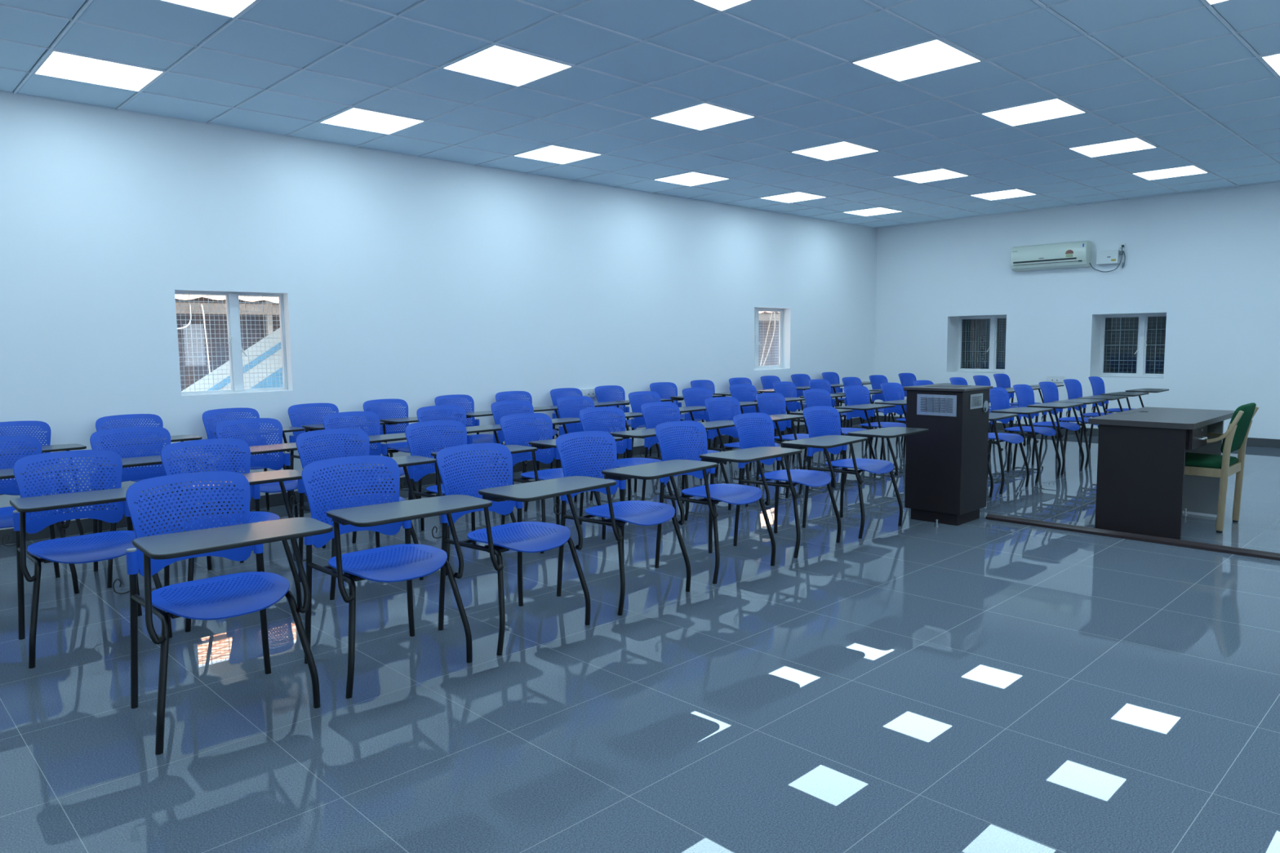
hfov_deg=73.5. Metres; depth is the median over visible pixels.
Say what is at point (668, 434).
chair
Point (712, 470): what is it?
socket
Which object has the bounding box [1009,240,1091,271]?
air conditioner
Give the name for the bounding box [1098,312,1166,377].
window
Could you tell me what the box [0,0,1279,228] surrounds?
ceiling
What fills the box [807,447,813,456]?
socket
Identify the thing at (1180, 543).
floor strip
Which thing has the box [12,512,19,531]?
socket
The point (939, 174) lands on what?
recessed light
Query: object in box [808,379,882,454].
chair
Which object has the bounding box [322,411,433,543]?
chair
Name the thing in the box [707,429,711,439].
socket
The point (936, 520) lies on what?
bolt
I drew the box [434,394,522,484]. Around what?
chair
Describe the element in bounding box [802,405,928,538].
chair
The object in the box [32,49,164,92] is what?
recessed light
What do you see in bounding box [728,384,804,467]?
chair
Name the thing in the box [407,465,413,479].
socket
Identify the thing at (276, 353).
canopy
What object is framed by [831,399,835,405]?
socket
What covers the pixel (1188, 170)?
recessed light
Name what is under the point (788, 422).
socket
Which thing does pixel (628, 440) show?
socket
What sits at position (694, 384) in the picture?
chair
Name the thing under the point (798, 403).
socket
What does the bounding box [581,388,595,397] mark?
switchboard
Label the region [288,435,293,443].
socket
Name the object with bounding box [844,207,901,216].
recessed light
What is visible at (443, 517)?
socket
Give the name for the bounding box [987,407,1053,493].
chair
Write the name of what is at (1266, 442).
baseboard
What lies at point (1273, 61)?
recessed light
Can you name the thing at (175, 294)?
trim
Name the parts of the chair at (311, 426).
leg, rail, backrest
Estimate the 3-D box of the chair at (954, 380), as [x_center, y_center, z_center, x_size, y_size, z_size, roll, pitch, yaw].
[4.138,-0.157,10.334,0.796,0.854,0.591,5,8,44]
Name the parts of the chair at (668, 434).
leg, rail, backrest, leg, leg, seat, leg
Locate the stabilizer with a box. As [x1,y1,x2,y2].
[1096,248,1120,265]
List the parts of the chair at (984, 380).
backrest, seat, leg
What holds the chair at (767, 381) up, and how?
on the floor
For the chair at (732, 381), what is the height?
0.854 m
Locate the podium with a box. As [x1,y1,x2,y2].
[902,384,992,525]
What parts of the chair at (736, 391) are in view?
leg, backrest, leg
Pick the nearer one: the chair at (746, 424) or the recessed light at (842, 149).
the chair at (746, 424)
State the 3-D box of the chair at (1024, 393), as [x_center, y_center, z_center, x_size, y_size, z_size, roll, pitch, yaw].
[4.149,0.017,8.584,0.591,0.854,0.796,-6,8,-44]
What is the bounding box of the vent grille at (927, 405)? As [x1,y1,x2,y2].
[916,394,956,416]
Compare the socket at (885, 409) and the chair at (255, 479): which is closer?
the chair at (255, 479)
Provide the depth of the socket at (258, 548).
3.44 m
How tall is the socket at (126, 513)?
0.085 m
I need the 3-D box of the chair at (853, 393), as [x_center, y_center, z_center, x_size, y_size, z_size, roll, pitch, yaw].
[2.477,0.021,8.764,0.591,0.854,0.796,-6,8,-42]
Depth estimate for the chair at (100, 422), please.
6.31 m
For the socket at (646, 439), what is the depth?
6.72 m
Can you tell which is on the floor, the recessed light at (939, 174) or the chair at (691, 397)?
the chair at (691, 397)
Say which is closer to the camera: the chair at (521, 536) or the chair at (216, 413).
the chair at (521, 536)
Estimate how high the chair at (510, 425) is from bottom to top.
0.854 m
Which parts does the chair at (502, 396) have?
backrest, leg, seat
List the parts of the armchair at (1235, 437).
seat rail, arm, leg, arm, seat rail, leg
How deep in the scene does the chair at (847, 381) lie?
10.84 m
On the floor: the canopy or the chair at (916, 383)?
the chair at (916, 383)
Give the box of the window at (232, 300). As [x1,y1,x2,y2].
[174,290,288,395]
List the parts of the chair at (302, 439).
leg, rail, leg, backrest, seat, leg, leg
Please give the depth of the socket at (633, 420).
8.22 m
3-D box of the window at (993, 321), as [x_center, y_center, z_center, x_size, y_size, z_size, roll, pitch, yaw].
[5.206,-1.240,12.873,0.114,0.835,0.880,-6,8,-44]
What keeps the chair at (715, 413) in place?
on the floor
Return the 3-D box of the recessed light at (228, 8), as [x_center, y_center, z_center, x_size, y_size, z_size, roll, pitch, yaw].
[-2.161,-2.125,4.131,0.603,0.006,0.586,-6,8,-44]
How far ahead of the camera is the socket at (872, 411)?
9.08 m
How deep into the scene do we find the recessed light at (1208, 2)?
4.49 m
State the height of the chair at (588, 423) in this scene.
0.854 m
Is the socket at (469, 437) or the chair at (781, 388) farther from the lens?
the chair at (781, 388)
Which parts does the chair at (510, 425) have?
leg, rail, backrest, leg, seat, leg, leg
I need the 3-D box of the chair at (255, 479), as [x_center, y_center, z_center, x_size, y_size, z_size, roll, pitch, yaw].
[-2.078,0.520,4.341,0.591,0.854,0.796,-6,8,-42]
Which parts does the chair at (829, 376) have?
backrest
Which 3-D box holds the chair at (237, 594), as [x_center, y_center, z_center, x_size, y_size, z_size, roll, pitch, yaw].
[-1.528,0.634,3.120,0.591,0.854,0.796,-6,8,-41]
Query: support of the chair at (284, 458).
on the floor
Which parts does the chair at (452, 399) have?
backrest, seat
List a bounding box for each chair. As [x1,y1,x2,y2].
[0,420,86,537]
[0,435,79,594]
[1,449,173,668]
[84,426,216,587]
[88,413,202,533]
[112,471,333,755]
[160,438,302,631]
[201,408,305,517]
[215,417,333,563]
[284,403,384,506]
[289,428,436,599]
[293,455,492,698]
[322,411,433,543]
[363,399,455,494]
[400,420,537,575]
[416,404,508,515]
[431,443,616,655]
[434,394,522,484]
[490,400,580,511]
[493,391,577,483]
[499,413,622,553]
[550,387,630,468]
[553,431,718,615]
[555,395,643,500]
[578,406,692,524]
[594,385,671,458]
[628,391,706,486]
[640,401,734,520]
[649,382,722,455]
[653,420,801,584]
[682,387,757,476]
[690,379,760,452]
[703,396,804,506]
[728,377,784,443]
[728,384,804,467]
[733,412,867,558]
[755,392,853,494]
[760,375,810,435]
[773,381,845,460]
[791,373,844,434]
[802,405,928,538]
[803,388,894,484]
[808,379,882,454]
[822,372,871,428]
[841,377,906,448]
[843,385,906,474]
[869,374,909,443]
[880,382,906,459]
[898,373,951,422]
[913,380,933,386]
[949,377,1015,447]
[973,375,1040,444]
[986,386,1084,483]
[986,412,1017,497]
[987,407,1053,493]
[993,373,1064,442]
[1012,384,1106,475]
[1038,382,1128,467]
[1063,378,1148,455]
[1088,376,1168,449]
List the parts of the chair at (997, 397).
leg, backrest, rail, leg, seat, leg, leg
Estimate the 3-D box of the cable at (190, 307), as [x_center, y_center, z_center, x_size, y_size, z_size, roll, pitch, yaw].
[-4.956,-0.700,9.115,0.072,1.202,0.449,4,7,38]
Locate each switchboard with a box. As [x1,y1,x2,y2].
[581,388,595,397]
[1046,376,1063,382]
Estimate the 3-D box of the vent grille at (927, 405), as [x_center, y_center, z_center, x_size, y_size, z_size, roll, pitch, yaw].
[2.125,-0.153,6.147,0.003,0.150,0.300,-6,8,-44]
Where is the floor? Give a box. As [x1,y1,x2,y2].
[0,421,1279,852]
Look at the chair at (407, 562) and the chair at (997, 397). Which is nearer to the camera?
the chair at (407, 562)
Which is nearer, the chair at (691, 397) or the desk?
the desk
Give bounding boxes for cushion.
[1184,452,1238,468]
[1220,402,1256,453]
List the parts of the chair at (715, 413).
leg, rail, backrest, leg, leg, seat, leg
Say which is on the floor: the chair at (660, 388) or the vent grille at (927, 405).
the chair at (660, 388)
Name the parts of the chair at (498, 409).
backrest, leg, leg, leg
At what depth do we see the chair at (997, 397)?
8.21 m
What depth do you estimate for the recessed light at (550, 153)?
7.98 m
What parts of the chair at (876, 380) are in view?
backrest, leg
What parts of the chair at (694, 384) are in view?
backrest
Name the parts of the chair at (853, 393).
backrest, rail, leg, seat, leg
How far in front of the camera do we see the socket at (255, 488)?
4.66 m
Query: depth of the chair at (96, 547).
3.98 m
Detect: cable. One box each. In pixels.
[177,306,191,328]
[200,304,210,373]
[760,311,772,365]
[762,311,775,365]
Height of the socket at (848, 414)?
0.085 m
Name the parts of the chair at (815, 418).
leg, backrest, rail, leg, leg, seat, leg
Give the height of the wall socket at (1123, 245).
0.060 m
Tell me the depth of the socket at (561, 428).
7.60 m
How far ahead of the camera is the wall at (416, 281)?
7.70 m
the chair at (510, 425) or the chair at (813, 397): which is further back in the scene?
the chair at (813, 397)
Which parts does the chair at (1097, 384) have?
leg, backrest, seat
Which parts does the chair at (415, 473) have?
leg, rail, backrest, leg, seat, leg, leg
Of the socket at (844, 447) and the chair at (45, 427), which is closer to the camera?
the chair at (45, 427)
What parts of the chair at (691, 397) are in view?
backrest, leg, leg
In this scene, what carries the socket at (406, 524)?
attached to the chair at (407, 562)
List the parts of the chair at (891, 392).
leg, backrest, seat, leg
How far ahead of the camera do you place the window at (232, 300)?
7.05 m
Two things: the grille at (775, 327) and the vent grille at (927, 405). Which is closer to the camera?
the vent grille at (927, 405)
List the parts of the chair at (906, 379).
backrest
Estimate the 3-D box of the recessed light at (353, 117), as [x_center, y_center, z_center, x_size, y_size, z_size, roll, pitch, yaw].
[-2.091,-2.382,6.698,0.603,0.006,0.586,-6,8,-44]
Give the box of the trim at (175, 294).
[174,293,278,297]
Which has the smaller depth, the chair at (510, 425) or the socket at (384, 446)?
the chair at (510, 425)
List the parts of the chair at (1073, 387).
leg, backrest, leg, seat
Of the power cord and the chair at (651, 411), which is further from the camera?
the power cord
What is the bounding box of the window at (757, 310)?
[754,307,782,369]
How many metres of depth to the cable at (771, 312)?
12.99 m
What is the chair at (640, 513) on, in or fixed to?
on the floor
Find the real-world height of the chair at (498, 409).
0.854 m
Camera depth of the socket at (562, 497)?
4.50 m
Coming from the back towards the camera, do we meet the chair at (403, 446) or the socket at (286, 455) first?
the chair at (403, 446)
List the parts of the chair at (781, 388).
backrest, leg, leg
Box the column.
[969,319,986,368]
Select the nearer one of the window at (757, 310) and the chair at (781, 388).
the chair at (781, 388)
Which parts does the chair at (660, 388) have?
backrest, seat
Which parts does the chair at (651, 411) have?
leg, rail, backrest, leg, leg, seat, leg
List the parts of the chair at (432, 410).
leg, backrest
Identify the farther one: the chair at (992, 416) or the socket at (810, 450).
the chair at (992, 416)
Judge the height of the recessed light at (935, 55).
0.006 m
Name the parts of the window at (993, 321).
sash, sash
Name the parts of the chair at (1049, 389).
leg, backrest, leg, seat, leg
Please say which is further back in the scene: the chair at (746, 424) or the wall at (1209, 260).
the wall at (1209, 260)
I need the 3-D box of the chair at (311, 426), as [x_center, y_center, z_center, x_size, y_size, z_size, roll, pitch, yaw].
[-2.542,0.252,7.090,0.796,0.854,0.591,5,8,45]
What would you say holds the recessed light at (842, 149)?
in the ceiling
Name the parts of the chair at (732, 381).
backrest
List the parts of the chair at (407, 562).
leg, rail, leg, backrest, seat, leg, leg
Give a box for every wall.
[0,89,876,529]
[874,181,1279,439]
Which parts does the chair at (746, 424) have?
leg, backrest, rail, leg, leg, seat, leg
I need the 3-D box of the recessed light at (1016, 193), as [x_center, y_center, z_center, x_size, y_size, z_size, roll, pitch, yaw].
[4.463,-2.848,10.537,0.603,0.006,0.586,-6,8,-44]
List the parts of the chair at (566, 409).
backrest, leg, leg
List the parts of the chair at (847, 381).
leg, backrest, leg, seat, leg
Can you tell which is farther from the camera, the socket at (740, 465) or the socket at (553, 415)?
the socket at (553, 415)
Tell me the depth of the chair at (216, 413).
6.75 m
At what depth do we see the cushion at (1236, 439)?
5.79 m
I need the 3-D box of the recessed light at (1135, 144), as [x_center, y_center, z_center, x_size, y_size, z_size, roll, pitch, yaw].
[4.394,-2.591,7.971,0.603,0.006,0.586,-6,8,-44]
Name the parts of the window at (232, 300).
sash, handle, sash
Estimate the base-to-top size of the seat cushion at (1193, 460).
0.061 m
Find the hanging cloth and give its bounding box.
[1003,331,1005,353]
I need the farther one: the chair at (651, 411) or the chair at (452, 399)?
the chair at (452, 399)
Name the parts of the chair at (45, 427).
backrest, seat, leg, leg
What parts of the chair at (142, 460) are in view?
leg, leg, backrest, seat, leg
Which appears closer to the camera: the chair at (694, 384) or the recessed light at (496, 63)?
the recessed light at (496, 63)
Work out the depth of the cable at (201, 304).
9.32 m
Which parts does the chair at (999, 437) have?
leg, seat, leg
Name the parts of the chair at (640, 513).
leg, rail, backrest, leg, leg, seat, leg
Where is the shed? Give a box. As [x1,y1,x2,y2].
[174,294,778,391]
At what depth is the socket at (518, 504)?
4.30 m
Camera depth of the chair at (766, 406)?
7.93 m
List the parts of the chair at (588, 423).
leg, backrest, leg, seat, leg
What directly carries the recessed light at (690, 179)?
in the ceiling
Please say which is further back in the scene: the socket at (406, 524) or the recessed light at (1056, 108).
the recessed light at (1056, 108)
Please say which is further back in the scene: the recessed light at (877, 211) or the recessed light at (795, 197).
the recessed light at (877, 211)
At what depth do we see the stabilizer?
11.16 m
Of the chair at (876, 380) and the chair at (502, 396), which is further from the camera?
the chair at (876, 380)
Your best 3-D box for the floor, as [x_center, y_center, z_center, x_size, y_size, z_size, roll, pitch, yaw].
[1.896,0.850,5.412,15.540,0.120,10.000,-6,8,-44]
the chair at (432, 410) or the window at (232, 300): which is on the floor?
the chair at (432, 410)
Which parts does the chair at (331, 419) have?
backrest, leg, seat, leg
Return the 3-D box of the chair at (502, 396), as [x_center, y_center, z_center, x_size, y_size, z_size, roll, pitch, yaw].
[-1.066,0.088,8.536,0.591,0.854,0.796,-6,8,-43]
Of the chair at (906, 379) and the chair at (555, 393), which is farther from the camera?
the chair at (906, 379)
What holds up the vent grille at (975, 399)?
attached to the podium
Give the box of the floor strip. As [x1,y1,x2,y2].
[985,513,1279,560]
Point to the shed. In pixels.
(268, 313)
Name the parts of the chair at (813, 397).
leg, backrest, leg, seat, leg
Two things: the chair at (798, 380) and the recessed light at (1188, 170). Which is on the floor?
the chair at (798, 380)
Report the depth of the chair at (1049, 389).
9.12 m
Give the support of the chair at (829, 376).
on the floor
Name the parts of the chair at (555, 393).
leg, backrest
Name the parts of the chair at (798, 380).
backrest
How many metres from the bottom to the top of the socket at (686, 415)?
0.085 m
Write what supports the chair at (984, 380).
on the floor
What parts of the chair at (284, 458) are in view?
backrest, seat, leg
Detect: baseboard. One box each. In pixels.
[0,415,874,544]
[875,415,1279,448]
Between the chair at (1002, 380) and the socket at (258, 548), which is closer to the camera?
the socket at (258, 548)
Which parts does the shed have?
post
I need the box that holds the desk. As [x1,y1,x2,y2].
[1088,407,1235,539]
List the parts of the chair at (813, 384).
backrest, leg, leg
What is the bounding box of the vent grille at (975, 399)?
[969,393,982,408]
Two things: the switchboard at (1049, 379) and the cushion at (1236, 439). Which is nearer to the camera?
the cushion at (1236, 439)
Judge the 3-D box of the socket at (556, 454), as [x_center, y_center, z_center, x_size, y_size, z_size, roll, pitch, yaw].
[-0.589,0.190,6.097,0.038,0.085,0.038,-6,8,-44]
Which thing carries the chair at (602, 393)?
on the floor
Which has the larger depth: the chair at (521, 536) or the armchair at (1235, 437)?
the armchair at (1235, 437)
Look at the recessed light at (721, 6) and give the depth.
4.43 m
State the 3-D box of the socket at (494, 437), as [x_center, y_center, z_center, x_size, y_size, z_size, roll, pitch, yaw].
[-1.205,0.092,7.156,0.038,0.085,0.038,5,8,45]
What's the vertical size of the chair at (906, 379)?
0.854 m
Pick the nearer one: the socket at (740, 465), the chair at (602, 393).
the socket at (740, 465)
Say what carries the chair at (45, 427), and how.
on the floor
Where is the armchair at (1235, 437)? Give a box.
[1184,402,1258,533]
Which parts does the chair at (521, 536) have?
leg, rail, backrest, leg, seat, leg, leg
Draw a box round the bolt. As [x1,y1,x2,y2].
[934,519,938,527]
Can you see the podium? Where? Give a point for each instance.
(946, 465)
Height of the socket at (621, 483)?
0.085 m
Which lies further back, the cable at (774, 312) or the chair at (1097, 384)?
the cable at (774, 312)
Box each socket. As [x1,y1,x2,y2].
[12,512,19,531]
[124,501,130,516]
[252,484,260,499]
[253,543,263,553]
[284,453,290,466]
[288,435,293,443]
[297,479,305,493]
[303,535,313,545]
[382,444,386,455]
[402,520,411,528]
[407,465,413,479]
[440,514,448,523]
[467,435,472,444]
[475,419,479,426]
[493,432,497,442]
[515,501,523,508]
[551,413,555,418]
[554,448,559,459]
[558,426,563,435]
[560,494,567,500]
[618,480,625,488]
[626,438,631,449]
[631,418,635,427]
[644,437,648,447]
[659,477,665,482]
[684,413,688,420]
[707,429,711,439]
[709,467,715,473]
[737,462,743,468]
[786,419,791,427]
[797,402,800,409]
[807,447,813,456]
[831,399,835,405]
[841,444,847,450]
[846,412,850,419]
[871,408,874,416]
[883,407,887,414]
[1119,243,1125,248]
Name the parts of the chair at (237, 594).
leg, rail, leg, backrest, seat, leg, leg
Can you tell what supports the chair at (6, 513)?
on the floor
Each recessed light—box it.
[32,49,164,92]
[159,0,258,18]
[319,106,426,134]
[440,44,573,86]
[513,145,602,164]
[648,102,755,130]
[653,171,728,186]
[691,0,752,12]
[759,191,827,203]
[790,141,879,160]
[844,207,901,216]
[850,38,983,81]
[892,168,968,183]
[969,188,1035,200]
[979,97,1087,126]
[1068,137,1158,157]
[1132,164,1208,180]
[1203,0,1230,5]
[1259,53,1279,76]
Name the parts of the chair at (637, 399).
leg, backrest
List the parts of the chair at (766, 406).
leg, backrest, leg, seat, leg, leg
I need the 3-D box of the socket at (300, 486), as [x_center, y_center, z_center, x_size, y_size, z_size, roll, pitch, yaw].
[-1.915,0.331,4.848,0.038,0.085,0.038,-6,8,-43]
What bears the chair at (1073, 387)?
on the floor
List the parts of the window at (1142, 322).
sash, sash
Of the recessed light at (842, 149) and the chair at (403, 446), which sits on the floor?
the chair at (403, 446)
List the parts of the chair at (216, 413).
backrest, seat, leg, leg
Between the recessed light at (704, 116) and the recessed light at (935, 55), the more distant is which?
the recessed light at (704, 116)
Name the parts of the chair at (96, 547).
leg, rail, leg, backrest, seat, leg, leg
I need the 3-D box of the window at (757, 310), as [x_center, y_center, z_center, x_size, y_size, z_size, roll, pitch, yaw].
[1.744,-1.229,12.004,0.815,0.852,0.104,-6,8,-44]
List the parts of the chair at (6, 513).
backrest, seat, leg, leg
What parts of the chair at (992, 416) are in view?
leg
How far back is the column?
14.19 m
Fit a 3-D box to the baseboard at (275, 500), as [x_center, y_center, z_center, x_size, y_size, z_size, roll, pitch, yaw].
[-1.534,0.451,8.741,14.900,0.100,0.012,-6,8,-44]
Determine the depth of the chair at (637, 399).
8.36 m
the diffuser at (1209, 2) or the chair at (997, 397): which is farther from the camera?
the chair at (997, 397)
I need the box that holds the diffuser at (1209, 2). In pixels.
[1207,0,1225,4]
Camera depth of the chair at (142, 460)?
5.31 m
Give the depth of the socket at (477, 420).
8.37 m
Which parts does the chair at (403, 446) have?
backrest, leg, seat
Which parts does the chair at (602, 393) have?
backrest, seat, leg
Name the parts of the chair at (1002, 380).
backrest, seat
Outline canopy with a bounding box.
[181,327,283,391]
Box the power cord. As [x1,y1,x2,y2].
[1088,246,1125,272]
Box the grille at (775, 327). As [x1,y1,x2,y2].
[759,313,778,364]
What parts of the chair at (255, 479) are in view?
leg, leg, backrest, seat, leg, leg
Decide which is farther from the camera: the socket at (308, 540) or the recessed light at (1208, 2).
the recessed light at (1208, 2)
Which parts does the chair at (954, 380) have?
backrest, leg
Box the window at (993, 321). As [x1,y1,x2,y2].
[957,315,1006,372]
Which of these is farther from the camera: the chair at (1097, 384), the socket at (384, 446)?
the chair at (1097, 384)
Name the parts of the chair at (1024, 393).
leg, backrest, leg, seat, leg, leg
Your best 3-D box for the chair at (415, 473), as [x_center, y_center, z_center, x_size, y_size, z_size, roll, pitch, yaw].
[-1.075,0.414,5.278,0.591,0.854,0.796,-6,8,-44]
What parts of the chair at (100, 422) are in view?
leg, backrest, seat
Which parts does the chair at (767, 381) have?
backrest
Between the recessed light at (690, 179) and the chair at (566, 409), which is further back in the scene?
the recessed light at (690, 179)

